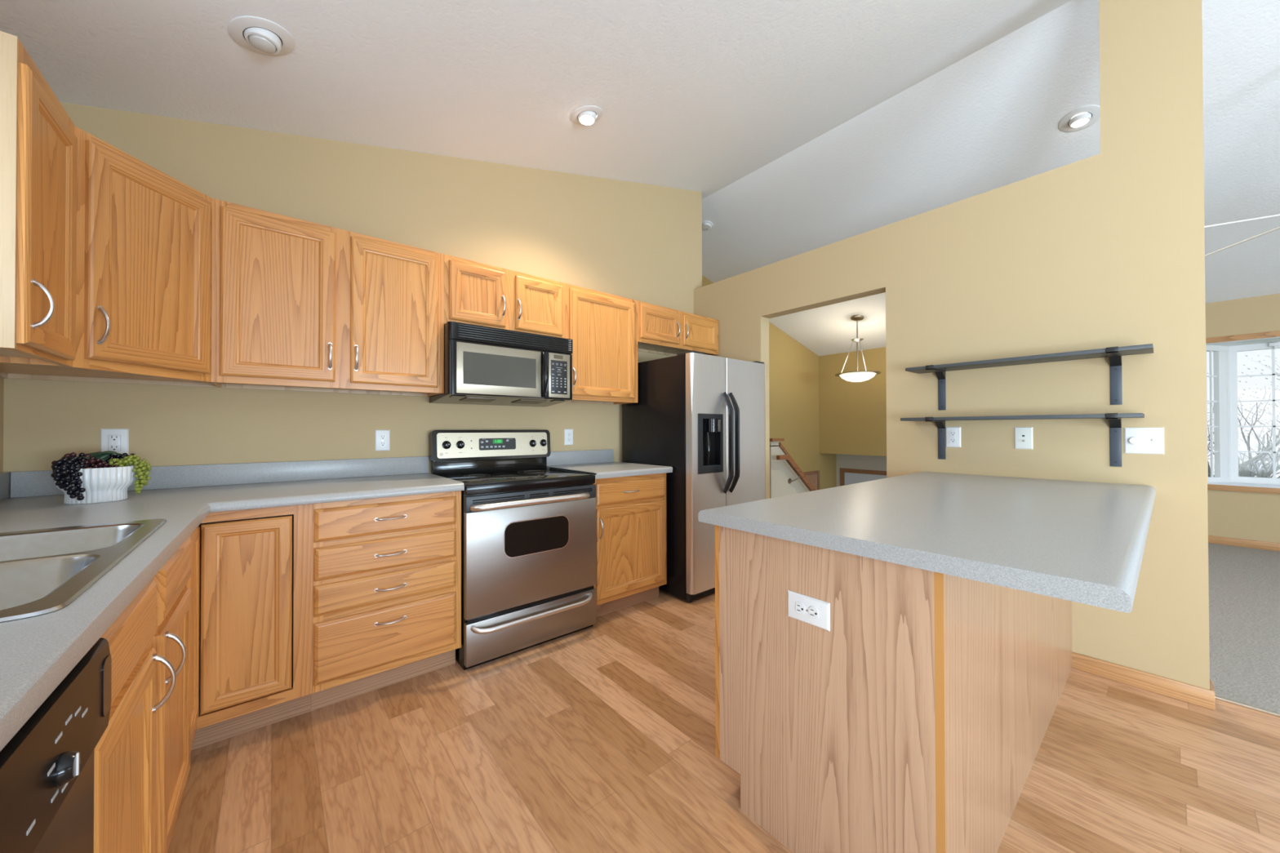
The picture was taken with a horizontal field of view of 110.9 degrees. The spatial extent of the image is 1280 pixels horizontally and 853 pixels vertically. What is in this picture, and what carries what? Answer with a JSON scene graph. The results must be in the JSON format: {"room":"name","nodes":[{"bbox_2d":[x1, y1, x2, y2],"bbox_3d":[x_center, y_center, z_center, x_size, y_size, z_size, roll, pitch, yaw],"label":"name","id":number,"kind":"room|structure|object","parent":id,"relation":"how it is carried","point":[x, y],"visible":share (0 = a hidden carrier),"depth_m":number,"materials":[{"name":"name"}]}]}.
{"room":"kitchen","nodes":[
{"label":"kitchen","id":0,"kind":"room"},
{"bbox_2d":[0,377,4,472],"bbox_3d":[-0.098,-0.049,-1.208,0.120,2.520,7.508,0,-1,-40],"label":"wall","id":1,"kind":"structure","parent":0,"point":[2,380],"depth_m":1.67,"materials":[{"name":"beige paint"}]},
{"bbox_2d":[0,471,10,500],"bbox_3d":[-1.537,0.213,0.629,0.020,0.100,2.738,0,-1,-40],"label":"backsplash","id":2,"kind":"structure","parent":1,"relation":"attached to","point":[5,477],"depth_m":1.65,"materials":[{"name":"laminate"}]},
{"bbox_2d":[0,31,77,366],"bbox_3d":[-1.746,-0.570,1.149,0.354,0.763,0.404,0,-1,-40],"label":"upper cabinet","id":3,"kind":"object","parent":1,"relation":"attached to","point":[38,142],"visible":1,"depth_m":1.12,"materials":[{"name":"brown wood"}]},
{"bbox_2d":[0,125,217,387],"bbox_3d":[-1.991,-0.566,1.624,0.589,0.763,0.637,0,-1,-40],"label":"upper cabinet","id":4,"kind":"object","parent":1,"relation":"attached to","point":[144,260],"visible":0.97,"depth_m":1.57,"materials":[{"name":"brown wood"}]},
{"bbox_2d":[3,102,702,473],"bbox_3d":[-0.998,-0.511,2.943,4.044,3.510,0.117,0,-1,-40],"label":"wall","id":5,"kind":"structure","parent":0,"point":[639,242],"depth_m":2.43,"materials":[{"name":"beige paint"}]},
{"bbox_2d":[100,428,128,457],"bbox_3d":[-2.205,0.070,1.850,0.078,0.122,0.010,0,-1,-40],"label":"outlet","id":6,"kind":"object","parent":5,"relation":"attached to","point":[117,440],"visible":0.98,"depth_m":1.85,"materials":[{"name":"white plastic"}]},
{"bbox_2d":[108,435,119,451],"bbox_3d":[-2.204,0.070,1.848,0.033,0.067,0.002,0,-1,-40],"label":"receptacle","id":7,"kind":"object","parent":6,"relation":"attached to","point":[113,440],"depth_m":1.85,"materials":[{"name":"white plastic"}]},
{"bbox_2d":[10,456,428,497],"bbox_3d":[-1.830,0.225,2.154,1.480,0.100,0.020,0,-1,-40],"label":"backsplash","id":8,"kind":"structure","parent":5,"relation":"attached to","point":[41,482],"depth_m":2.11,"materials":[{"name":"laminate"}]},
{"bbox_2d":[210,198,444,396],"bbox_3d":[-1.503,-0.563,2.213,0.915,0.763,0.355,0,-1,-40],"label":"upper cabinet","id":9,"kind":"object","parent":5,"relation":"attached to","point":[297,304],"visible":1,"depth_m":2.05,"materials":[{"name":"brown wood"}]},
{"bbox_2d":[375,430,390,450],"bbox_3d":[-1.448,0.078,2.481,0.073,0.117,0.009,0,-1,-40],"label":"outlet","id":10,"kind":"object","parent":5,"relation":"attached to","point":[382,437],"visible":1,"depth_m":2.48,"materials":[{"name":"white plastic"}]},
{"bbox_2d":[379,441,386,446],"bbox_3d":[-1.446,0.098,2.479,0.033,0.027,0.003,0,-1,-40],"label":"receptacle","id":11,"kind":"object","parent":10,"relation":"attached to","point":[381,443],"depth_m":2.48,"materials":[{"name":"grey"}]},
{"bbox_2d":[379,434,386,439],"bbox_3d":[-1.446,0.059,2.479,0.033,0.027,0.003,0,-1,-40],"label":"receptacle","id":12,"kind":"object","parent":10,"relation":"attached to","point":[381,436],"depth_m":2.48,"materials":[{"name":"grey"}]},
{"bbox_2d":[444,253,564,337],"bbox_3d":[-0.861,-0.751,2.749,0.756,0.382,0.355,0,-1,-40],"label":"upper cabinet","id":13,"kind":"object","parent":5,"relation":"attached to","point":[476,293],"visible":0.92,"depth_m":2.60,"materials":[{"name":"brown wood"}]},
{"bbox_2d":[429,321,572,407],"bbox_3d":[-0.829,-0.350,2.701,0.762,0.417,0.464,0,-1,-40],"label":"microwave","id":14,"kind":"object","parent":13,"relation":"attached to","point":[483,365],"visible":1,"depth_m":2.53,"materials":[{"name":"black"}]},
{"bbox_2d":[551,363,566,392],"bbox_3d":[-0.501,-0.301,2.735,0.102,0.178,0.001,0,-1,-40],"label":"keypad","id":15,"kind":"object","parent":14,"relation":"attached to","point":[558,370],"depth_m":2.74,"materials":[{"name":"grey plastic"}]},
{"bbox_2d":[564,429,573,444],"bbox_3d":[-0.523,0.077,3.251,0.073,0.118,0.009,0,-1,-40],"label":"outlet","id":16,"kind":"object","parent":5,"relation":"attached to","point":[568,433],"visible":1,"depth_m":3.25,"materials":[{"name":"white plastic"}]},
{"bbox_2d":[546,448,613,466],"bbox_3d":[-0.445,0.230,3.307,0.600,0.100,0.020,0,-1,-40],"label":"backsplash","id":17,"kind":"structure","parent":5,"relation":"attached to","point":[569,457],"depth_m":3.29,"materials":[{"name":"laminate"}]},
{"bbox_2d":[564,283,637,404],"bbox_3d":[-0.333,-0.558,3.187,0.617,0.763,0.355,0,-1,-40],"label":"upper cabinet","id":18,"kind":"object","parent":5,"relation":"attached to","point":[602,327],"visible":0.82,"depth_m":3.07,"materials":[{"name":"brown wood"}]},
{"bbox_2d":[637,300,718,355],"bbox_3d":[0.258,-0.784,3.682,0.923,0.306,0.355,0,-1,-40],"label":"upper cabinet","id":19,"kind":"object","parent":5,"relation":"attached to","point":[664,331],"visible":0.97,"depth_m":3.58,"materials":[{"name":"brown wood"}]},
{"bbox_2d":[0,0,1279,355],"bbox_3d":[2.692,-1.830,1.894,8.450,1.182,8.680,0,-1,-40],"label":"ceiling","id":20,"kind":"structure","parent":0,"point":[801,126],"depth_m":2.50,"materials":[{"name":"white paint"}]},
{"bbox_2d":[227,16,294,56],"bbox_3d":[-1.415,-1.452,1.652,0.196,0.066,0.191,0,-1,36],"label":"recessed light","id":21,"kind":"object","parent":20,"relation":"in","point":[258,35],"visible":1,"depth_m":1.63,"materials":[{"name":"white"}]},
{"bbox_2d":[570,105,603,125],"bbox_3d":[-0.310,-1.806,2.572,0.190,0.065,0.185,0,-1,36],"label":"recessed light","id":22,"kind":"object","parent":20,"relation":"in","point":[588,115],"visible":1,"depth_m":2.54,"materials":[{"name":"white"}]},
{"bbox_2d":[702,220,713,230],"bbox_3d":[0.729,-2.180,4.791,0.128,0.063,0.130,0,-1,-34],"label":"smoke detector","id":23,"kind":"object","parent":20,"relation":"attached to","point":[706,224],"visible":0.92,"depth_m":4.76,"materials":[{"name":"white plastic"}]},
{"bbox_2d":[835,315,880,382],"bbox_3d":[3.042,-1.084,6.167,0.576,0.924,0.576,0,-1,-40],"label":"pendant light","id":24,"kind":"object","parent":20,"relation":"hanging from","point":[860,375],"visible":1,"depth_m":6.09,"materials":[{"name":"white glass"}]},
{"bbox_2d":[1058,105,1100,132],"bbox_3d":[2.967,-2.067,2.972,0.205,0.068,0.209,0,0,-19],"label":"recessed light","id":25,"kind":"object","parent":20,"relation":"in","point":[1091,114],"visible":0.98,"depth_m":2.95,"materials":[{"name":"white"}]},
{"bbox_2d":[1204,213,1279,256],"bbox_3d":[3.614,-1.581,2.273,1.253,0.948,1.294,0,-1,-40],"label":"ceiling fan","id":26,"kind":"object","parent":20,"relation":"hanging from","point":[1278,228],"visible":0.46,"depth_m":2.59,"materials":[{"name":"white"}]},
{"bbox_2d":[167,542,1279,852],"bbox_3d":[2.687,1.204,1.895,8.338,0.050,8.490,0,-1,-40],"label":"floor","id":27,"kind":"structure","parent":0,"point":[601,737],"depth_m":1.55,"materials":[{"name":"brown wood"}]},
{"bbox_2d":[0,637,111,852],"bbox_3d":[-0.818,0.739,0.233,0.610,0.868,0.594,0,-1,-39],"label":"dishwasher","id":28,"kind":"object","parent":27,"relation":"on","point":[46,768],"visible":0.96,"depth_m":0.50,"materials":[{"name":"black"}]},
{"bbox_2d":[93,537,191,852],"bbox_3d":[-1.312,0.741,0.830,0.627,0.875,0.935,0,-1,-39],"label":"base cabinet","id":29,"kind":"object","parent":27,"relation":"on","point":[142,757],"visible":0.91,"depth_m":0.93,"materials":[{"name":"brown wood"}]},
{"bbox_2d":[184,503,312,752],"bbox_3d":[-1.778,0.748,1.620,0.906,0.875,0.870,0,-1,-40],"label":"base cabinet","id":30,"kind":"object","parent":27,"relation":"on","point":[250,583],"visible":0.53,"depth_m":1.67,"materials":[{"name":"brown wood"}]},
{"bbox_2d":[0,456,464,751],"bbox_3d":[-0.968,0.234,1.103,1.501,0.138,2.738,0,-1,-40],"label":"countertop","id":31,"kind":"structure","parent":30,"relation":"on","point":[37,653],"depth_m":1.44,"materials":[{"name":"laminate"}]},
{"bbox_2d":[0,518,166,622],"bbox_3d":[-1.279,0.206,0.780,0.509,0.478,0.844,0,-1,-40],"label":"sink","id":32,"kind":"object","parent":31,"relation":"in","point":[42,571],"visible":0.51,"depth_m":0.88,"materials":[{"name":"metal"}]},
{"bbox_2d":[54,465,136,504],"bbox_3d":[-1.962,0.208,1.592,0.163,0.124,0.187,0,-1,39],"label":"bowl","id":33,"kind":"object","parent":31,"relation":"on","point":[101,485],"visible":0.7,"depth_m":1.56,"materials":[{"name":"white ceramic"}]},
{"bbox_2d":[51,455,87,500],"bbox_3d":[-1.957,0.177,1.517,0.079,0.152,0.133,0,-1,-40],"label":"cluster","id":34,"kind":"object","parent":33,"relation":"in","point":[62,474],"visible":0.99,"depth_m":1.49,"materials":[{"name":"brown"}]},
{"bbox_2d":[51,452,119,468],"bbox_3d":[-1.966,0.124,1.569,0.151,0.067,0.079,0,-1,-40],"label":"cluster","id":35,"kind":"object","parent":33,"relation":"in","point":[98,463],"visible":0.62,"depth_m":1.57,"materials":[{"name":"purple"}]},
{"bbox_2d":[81,450,119,461],"bbox_3d":[-1.956,0.107,1.600,0.086,0.036,0.069,0,0,-17],"label":"leaf","id":36,"kind":"object","parent":35,"relation":"on","point":[104,455],"visible":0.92,"depth_m":1.59,"materials":[{"name":"green plant"}]},
{"bbox_2d":[102,453,134,466],"bbox_3d":[-1.957,0.125,1.654,0.100,0.052,0.052,0,-1,-40],"label":"cluster","id":37,"kind":"object","parent":33,"relation":"in","point":[122,455],"visible":0.2,"depth_m":1.64,"materials":[{"name":"brown"}]},
{"bbox_2d":[108,454,151,493],"bbox_3d":[-1.894,0.179,1.639,0.104,0.147,0.063,0,-1,-40],"label":"cluster","id":38,"kind":"object","parent":33,"relation":"in","point":[142,468],"visible":1,"depth_m":1.64,"materials":[{"name":"green food"}]},
{"bbox_2d":[311,490,461,711],"bbox_3d":[-1.274,0.751,2.181,0.584,0.875,0.653,0,-1,-40],"label":"base cabinet","id":39,"kind":"object","parent":27,"relation":"on","point":[387,571],"visible":0.94,"depth_m":1.93,"materials":[{"name":"brown wood"}]},
{"bbox_2d":[428,429,596,670],"bbox_3d":[-0.736,0.605,2.595,0.767,1.171,0.723,0,-1,-40],"label":"range","id":40,"kind":"object","parent":27,"relation":"on","point":[528,528],"visible":0.98,"depth_m":2.38,"materials":[{"name":"silver metal"}]},
{"bbox_2d":[440,468,595,495],"bbox_3d":[-0.735,0.312,2.591,0.749,0.053,0.574,0,-1,-40],"label":"cooktop","id":41,"kind":"object","parent":40,"relation":"in","point":[484,482],"depth_m":2.45,"materials":[{"name":"black glass"}]},
{"bbox_2d":[593,472,666,617],"bbox_3d":[-0.228,0.755,3.052,0.614,0.875,0.653,0,-1,-40],"label":"base cabinet","id":42,"kind":"object","parent":27,"relation":"on","point":[631,563],"visible":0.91,"depth_m":2.83,"materials":[{"name":"brown wood"}]},
{"bbox_2d":[546,448,672,479],"bbox_3d":[-0.228,0.247,3.078,0.640,0.138,0.650,0,-1,-40],"label":"countertop","id":43,"kind":"structure","parent":42,"relation":"on","point":[600,462],"depth_m":3.14,"materials":[{"name":"laminate"}]},
{"bbox_2d":[622,350,765,602],"bbox_3d":[0.458,0.344,3.456,0.855,1.702,0.851,0,-1,-40],"label":"refrigerator","id":44,"kind":"object","parent":27,"relation":"on","point":[696,414],"visible":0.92,"depth_m":3.09,"materials":[{"name":"silver metal"}]},
{"bbox_2d":[715,524,1071,852],"bbox_3d":[1.166,0.743,1.822,1.908,0.876,0.692,0,-1,-40],"label":"base cabinet","id":45,"kind":"object","parent":27,"relation":"on","point":[918,722],"visible":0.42,"depth_m":1.15,"materials":[{"name":"brown wood"}]},
{"bbox_2d":[787,590,830,631],"bbox_3d":[0.450,0.494,1.185,0.009,0.072,0.121,0,-1,-40],"label":"outlet","id":46,"kind":"object","parent":45,"relation":"attached to","point":[811,611],"visible":1,"depth_m":1.18,"materials":[{"name":"white plastic"}]},
{"bbox_2d":[795,601,804,614],"bbox_3d":[0.435,0.494,1.198,0.003,0.033,0.027,0,-1,-40],"label":"receptacle","id":47,"kind":"object","parent":46,"relation":"attached to","point":[799,606],"depth_m":1.20,"materials":[{"name":"white plastic"}]},
{"bbox_2d":[808,606,818,619],"bbox_3d":[0.460,0.494,1.168,0.003,0.033,0.027,0,-1,-40],"label":"receptacle","id":48,"kind":"object","parent":46,"relation":"attached to","point":[813,611],"depth_m":1.17,"materials":[{"name":"white plastic"}]},
{"bbox_2d":[697,471,1155,613],"bbox_3d":[1.240,0.284,1.684,1.973,0.038,0.925,0,-1,-40],"label":"countertop","id":49,"kind":"structure","parent":45,"relation":"on","point":[1082,542],"depth_m":1.18,"materials":[{"name":"laminate"}]},
{"bbox_2d":[1215,695,1279,716],"bbox_3d":[3.893,1.159,0.238,0.022,0.009,4.400,0,-1,-40],"label":"trim","id":50,"kind":"structure","parent":27,"relation":"on","point":[1220,698],"depth_m":1.85,"materials":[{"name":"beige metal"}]},
{"bbox_2d":[702,275,836,489],"bbox_3d":[1.714,0.316,6.630,5.120,5.200,0.120,0,-1,-40],"label":"wall","id":51,"kind":"structure","parent":0,"point":[793,368],"depth_m":7.30,"materials":[{"name":"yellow paint"}]},
{"bbox_2d":[803,470,819,490],"bbox_3d":[2.853,1.794,7.473,0.740,2.050,0.020,0,-1,-40],"label":"door","id":52,"kind":"structure","parent":51,"relation":"in","point":[813,477],"depth_m":7.61,"materials":[{"name":"brown wood"}]},
{"bbox_2d":[769,444,809,498],"bbox_3d":[2.447,1.506,5.609,2.850,2.600,0.110,0,-1,-40],"label":"wall","id":53,"kind":"structure","parent":0,"point":[780,471],"depth_m":4.79,"materials":[{"name":"beige paint"}]},
{"bbox_2d":[769,441,778,446],"bbox_3d":[1.407,0.185,4.755,0.150,0.055,0.110,0,-1,-40],"label":"trim","id":54,"kind":"structure","parent":53,"relation":"on","point":[771,443],"depth_m":4.71,"materials":[{"name":"beige wood"}]},
{"bbox_2d":[769,438,784,441],"bbox_3d":[1.411,0.142,4.759,0.220,0.030,0.190,0,-1,-40],"label":"trim","id":55,"kind":"structure","parent":53,"relation":"attached to","point":[771,439],"depth_m":4.67,"materials":[{"name":"brown wood"}]},
{"bbox_2d":[776,454,815,491],"bbox_3d":[2.383,1.239,5.415,2.520,1.868,0.110,0,-1,-40],"label":"handrail","id":56,"kind":"object","parent":53,"relation":"attached to","point":[787,457],"visible":0.51,"depth_m":4.82,"materials":[{"name":"brown wood"}]},
{"bbox_2d":[778,442,816,490],"bbox_3d":[2.505,1.247,5.659,2.700,2.141,0.150,0,-1,-40],"label":"trim","id":57,"kind":"structure","parent":53,"relation":"attached to","point":[780,445],"depth_m":4.81,"materials":[{"name":"brown wood"}]},
{"bbox_2d":[836,453,886,486],"bbox_3d":[4.314,1.637,6.844,0.800,2.450,2.860,0,-1,-40],"label":"wall","id":58,"kind":"structure","parent":0,"point":[878,463],"depth_m":7.81,"materials":[{"name":"beige paint"}]},
{"bbox_2d":[840,467,886,485],"bbox_3d":[4.378,1.784,7.221,0.020,2.060,2.200,0,-1,-40],"label":"door","id":59,"kind":"structure","parent":58,"relation":"in","point":[846,477],"depth_m":7.82,"materials":[{"name":"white wood"}]},
{"bbox_2d":[693,0,1209,689],"bbox_3d":[1.488,-0.526,3.025,0.117,3.430,2.939,0,-1,-40],"label":"wall","id":60,"kind":"structure","parent":0,"point":[1106,249],"depth_m":2.13,"materials":[{"name":"beige paint"}]},
{"bbox_2d":[946,426,960,447],"bbox_3d":[1.806,0.061,2.542,0.009,0.117,0.073,0,-1,-40],"label":"outlet","id":61,"kind":"object","parent":60,"relation":"attached to","point":[953,433],"visible":1,"depth_m":2.54,"materials":[{"name":"white plastic"}]},
{"bbox_2d":[949,438,956,443],"bbox_3d":[1.804,0.081,2.540,0.003,0.027,0.033,0,-1,-40],"label":"receptacle","id":62,"kind":"object","parent":61,"relation":"attached to","point":[951,440],"depth_m":2.54,"materials":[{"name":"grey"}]},
{"bbox_2d":[949,431,956,435],"bbox_3d":[1.804,0.042,2.540,0.003,0.027,0.033,0,-1,-40],"label":"receptacle","id":63,"kind":"object","parent":61,"relation":"attached to","point":[951,433],"depth_m":2.54,"materials":[{"name":"grey plastic"}]},
{"bbox_2d":[900,413,1144,466],"bbox_3d":[1.894,0.067,2.276,0.214,0.244,0.932,0,-1,-40],"label":"wall shelf","id":64,"kind":"object","parent":60,"relation":"attached to","point":[1114,419],"visible":1,"depth_m":2.06,"materials":[{"name":"painted wood"},{"name":"metal"}]},
{"bbox_2d":[1014,426,1032,448],"bbox_3d":[2.002,0.061,2.302,0.014,0.115,0.073,0,-1,-40],"label":"jack plate","id":65,"kind":"object","parent":60,"relation":"attached to","point":[1023,435],"visible":1,"depth_m":2.30,"materials":[{"name":"white plastic"}]},
{"bbox_2d":[905,343,1153,409],"bbox_3d":[1.912,-0.221,2.256,0.214,0.244,0.933,0,-1,-40],"label":"wall shelf","id":66,"kind":"object","parent":60,"relation":"attached to","point":[1115,353],"visible":1,"depth_m":2.11,"materials":[{"name":"painted wood"},{"name":"metal"}]},
{"bbox_2d":[1071,651,1215,710],"bbox_3d":[2.241,1.142,2.011,0.013,0.077,0.466,0,-1,-40],"label":"baseboard","id":67,"kind":"structure","parent":60,"relation":"attached to","point":[1192,694],"depth_m":1.97,"materials":[{"name":"brown wood"}]},
{"bbox_2d":[1124,427,1164,454],"bbox_3d":[2.265,0.064,1.982,0.020,0.118,0.118,0,-1,-40],"label":"light switch","id":68,"kind":"object","parent":60,"relation":"attached to","point":[1136,440],"visible":1,"depth_m":1.98,"materials":[{"name":"white plastic"}]},
{"bbox_2d":[1209,680,1214,691],"bbox_3d":[2.436,1.140,1.878,0.117,0.077,0.013,0,-1,-40],"label":"baseboard","id":69,"kind":"structure","parent":60,"relation":"attached to","point":[1211,684],"depth_m":1.87,"materials":[{"name":"brown wood"}]},
{"bbox_2d":[818,293,1279,542],"bbox_3d":[5.927,-0.024,4.493,0.100,2.530,8.560,0,-1,-40],"label":"wall","id":70,"kind":"structure","parent":0,"point":[852,415],"depth_m":6.92,"materials":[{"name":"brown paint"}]},
{"bbox_2d":[1205,330,1279,493],"bbox_3d":[6.701,-0.138,3.838,0.490,1.555,2.460,0,-1,-40],"label":"window","id":71,"kind":"structure","parent":70,"relation":"in","point":[1226,477],"depth_m":4.63,"materials":[{"name":"white wood"}]},
{"bbox_2d":[1208,535,1279,551],"bbox_3d":[6.724,1.143,3.441,0.015,0.077,5.700,0,-1,-40],"label":"baseboard","id":72,"kind":"structure","parent":70,"relation":"attached to","point":[1211,539],"depth_m":4.35,"materials":[{"name":"brown wood"}]},
{"label":"outside","id":73,"kind":"structure","parent":0,"visible":0},
{"bbox_3d":[18.525,2.521,15.403,31.800,0.448,50.000,0,-1,-40],"label":"lawn","id":74,"kind":"structure","parent":73,"visible":0},
{"bbox_2d":[1207,355,1279,478],"bbox_3d":[8.780,0.546,6.285,3.880,4.129,5.328,0,-1,-40],"label":"bare tree","id":75,"kind":"object","parent":74,"relation":"on","point":[1246,468],"visible":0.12,"depth_m":6.24,"materials":[{"name":"beige plant"}]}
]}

